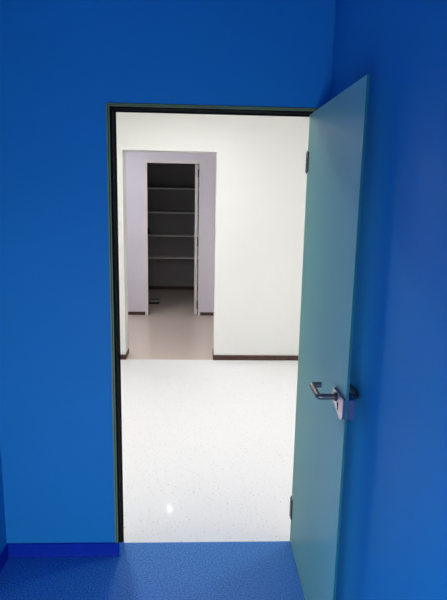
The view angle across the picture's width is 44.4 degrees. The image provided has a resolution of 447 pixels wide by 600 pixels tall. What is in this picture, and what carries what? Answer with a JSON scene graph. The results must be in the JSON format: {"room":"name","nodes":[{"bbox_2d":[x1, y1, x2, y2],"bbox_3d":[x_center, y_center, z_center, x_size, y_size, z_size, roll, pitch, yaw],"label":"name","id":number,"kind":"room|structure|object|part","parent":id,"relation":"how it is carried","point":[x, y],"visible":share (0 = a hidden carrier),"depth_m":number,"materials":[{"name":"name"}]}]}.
{"room":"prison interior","nodes":[
{"label":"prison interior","id":0,"kind":"room"},
{"bbox_2d":[0,446,6,554],"bbox_3d":[-0.995,0.195,1.004,0.100,2.620,2.750,1,11,-3],"label":"wall","id":1,"kind":"structure","parent":0,"point":[3,541],"depth_m":2.52,"materials":[{"name":"blue paint"}]},
{"bbox_2d":[0,545,8,572],"bbox_3d":[-0.963,1.449,1.245,0.010,0.066,2.736,1,11,-3],"label":"baseboard","id":2,"kind":"structure","parent":1,"relation":"attached to","point":[4,556],"depth_m":2.54,"materials":[{"name":"blue plastic"}]},
{"bbox_2d":[0,289,304,599],"bbox_3d":[-0.094,0.827,4.884,6.000,0.080,10.240,1,11,-3],"label":"floor","id":3,"kind":"structure","parent":0,"point":[208,445],"depth_m":3.33,"materials":[{"name":"tile"}]},
{"bbox_2d":[149,297,160,303],"bbox_3d":[-1.175,0.010,8.610,0.354,0.050,0.270,1,11,-3],"label":"box","id":4,"kind":"object","parent":3,"relation":"on","point":[151,300],"visible":0.46,"depth_m":8.52,"materials":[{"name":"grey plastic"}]},
{"bbox_3d":[-1.175,0.000,8.608,0.354,0.020,0.270,1,11,-3],"label":"lid","id":5,"kind":"part","parent":4,"relation":"part of","materials":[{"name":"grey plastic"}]},
{"bbox_2d":[0,0,335,542],"bbox_3d":[0.024,-0.069,2.446,6.000,2.620,0.096,1,11,-3],"label":"wall","id":6,"kind":"structure","parent":0,"point":[62,61],"depth_m":2.27,"materials":[{"name":"blue paint"}]},
{"bbox_2d":[6,542,118,557],"bbox_3d":[-0.762,1.187,2.604,0.528,0.066,0.014,1,11,-3],"label":"baseboard","id":7,"kind":"structure","parent":6,"relation":"attached to","point":[91,549],"depth_m":2.60,"materials":[{"name":"blue plastic"}]},
{"bbox_2d":[119,542,123,553],"bbox_3d":[-0.495,1.181,2.668,0.010,0.062,0.089,1,11,-3],"label":"baseboard reveal","id":8,"kind":"structure","parent":6,"relation":"attached to","point":[121,544],"depth_m":2.63,"materials":[{"name":"blue plastic"}]},
{"bbox_2d":[106,74,369,599],"bbox_3d":[-0.025,0.276,2.129,0.918,2.064,0.847,1,11,-3],"label":"door","id":9,"kind":"structure","parent":6,"relation":"in","point":[111,108],"depth_m":2.09,"materials":[{"name":"green paint"}]},
{"bbox_3d":[0.335,0.306,1.857,0.071,0.020,0.133,1,11,-3],"label":"lever handle","id":10,"kind":"part","parent":9,"relation":"part of","materials":[{"name":"metal"}]},
{"bbox_3d":[0.378,0.339,1.794,0.010,0.077,0.129,1,11,-3],"label":"lock plate","id":11,"kind":"part","parent":9,"relation":"part of","materials":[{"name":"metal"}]},
{"bbox_3d":[0.426,0.307,1.861,0.040,0.020,0.133,1,11,-3],"label":"lever handle","id":12,"kind":"part","parent":9,"relation":"part of","materials":[{"name":"metal"}]},
{"bbox_2d":[126,152,215,311],"bbox_3d":[-0.595,-1.023,7.568,3.400,2.500,0.103,1,11,-3],"label":"wall","id":13,"kind":"structure","parent":0,"point":[134,161],"depth_m":7.51,"materials":[{"name":"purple paint"}]},
{"bbox_2d":[128,312,144,314],"bbox_3d":[-1.657,0.182,7.703,1.113,0.044,0.010,1,11,-3],"label":"baseboard","id":14,"kind":"structure","parent":13,"relation":"attached to","point":[129,313],"depth_m":7.72,"materials":[{"name":"brown wood"}]},
{"bbox_2d":[144,160,200,314],"bbox_3d":[-0.701,-0.839,7.594,0.767,2.125,0.115,1,11,-3],"label":"door","id":15,"kind":"structure","parent":13,"relation":"in","point":[146,162],"depth_m":7.49,"materials":[{"name":"white paint"}]},
{"bbox_2d":[191,164,198,313],"bbox_3d":[-0.416,-0.873,7.892,0.102,2.071,0.674,0,11,-4],"label":"hinged door","id":16,"kind":"structure","parent":15,"relation":"attached to","point":[196,241],"depth_m":7.58,"materials":[{"name":"grey paint"}]},
{"bbox_3d":[-0.393,-0.874,7.901,0.041,2.071,0.658,1,11,-3],"label":"door panel","id":17,"kind":"part","parent":16,"relation":"part of","materials":[{"name":"grey paint"}]},
{"bbox_2d":[200,312,213,315],"bbox_3d":[0.326,0.202,7.791,1.316,0.044,0.010,1,11,-3],"label":"baseboard","id":18,"kind":"structure","parent":13,"relation":"attached to","point":[201,313],"depth_m":7.76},
{"bbox_2d":[148,164,198,285],"bbox_3d":[-0.855,-1.422,9.581,1.950,2.500,0.100,1,11,-3],"label":"wall","id":19,"kind":"structure","parent":0,"point":[162,272],"depth_m":9.54,"materials":[{"name":"paint"}]},
{"bbox_2d":[149,255,193,258],"bbox_3d":[-0.859,-0.727,9.519,1.750,0.057,0.290,1,11,-3],"label":"closet shelf","id":20,"kind":"object","parent":19,"relation":"attached to","point":[150,256],"visible":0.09,"depth_m":9.39,"materials":[{"name":"white laminate"}]},
{"bbox_2d":[149,286,197,289],"bbox_3d":[-0.875,-0.215,9.762,1.750,0.060,0.010,1,11,-3],"label":"baseboard","id":21,"kind":"structure","parent":19,"relation":"attached to","point":[150,287],"depth_m":9.76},
{"bbox_2d":[148,234,198,236],"bbox_3d":[-0.852,-1.096,9.447,1.750,0.057,0.290,1,11,-3],"label":"closet shelf","id":22,"kind":"object","parent":19,"relation":"attached to","point":[154,235],"visible":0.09,"depth_m":9.31,"materials":[{"name":"white laminate"}]},
{"bbox_2d":[148,211,198,213],"bbox_3d":[-0.845,-1.476,9.372,1.750,0.057,0.290,1,11,-3],"label":"closet shelf","id":23,"kind":"object","parent":19,"relation":"attached to","point":[163,212],"visible":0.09,"depth_m":9.23,"materials":[{"name":"white laminate"}]},
{"bbox_2d":[148,187,198,189],"bbox_3d":[-0.838,-1.869,9.295,1.750,0.057,0.290,1,11,-3],"label":"closet shelf","id":24,"kind":"object","parent":19,"relation":"attached to","point":[148,187],"visible":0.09,"depth_m":9.15,"materials":[{"name":"white laminate"}]},
{"bbox_2d":[116,112,308,354],"bbox_3d":[-0.111,-0.627,5.592,6.000,2.500,0.240,1,11,-3],"label":"wall","id":25,"kind":"structure","parent":0,"point":[260,195],"depth_m":5.45,"materials":[{"name":"beige paint"}]},
{"bbox_2d":[121,348,128,359],"bbox_3d":[-2.020,0.556,5.739,2.021,0.052,0.250,1,11,-3],"label":"baseboard","id":26,"kind":"structure","parent":25,"relation":"attached to","point":[123,356],"depth_m":5.66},
{"bbox_2d":[212,352,297,360],"bbox_3d":[1.325,0.590,5.887,2.881,0.052,0.250,1,11,-3],"label":"baseboard","id":27,"kind":"structure","parent":25,"relation":"attached to","point":[215,357],"depth_m":5.72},
{"bbox_2d":[331,0,446,599],"bbox_3d":[0.535,0.210,1.071,0.100,2.620,2.750,1,11,-3],"label":"wall","id":28,"kind":"structure","parent":0,"point":[393,539],"depth_m":1.48,"materials":[{"name":"blue paint"}]}
]}

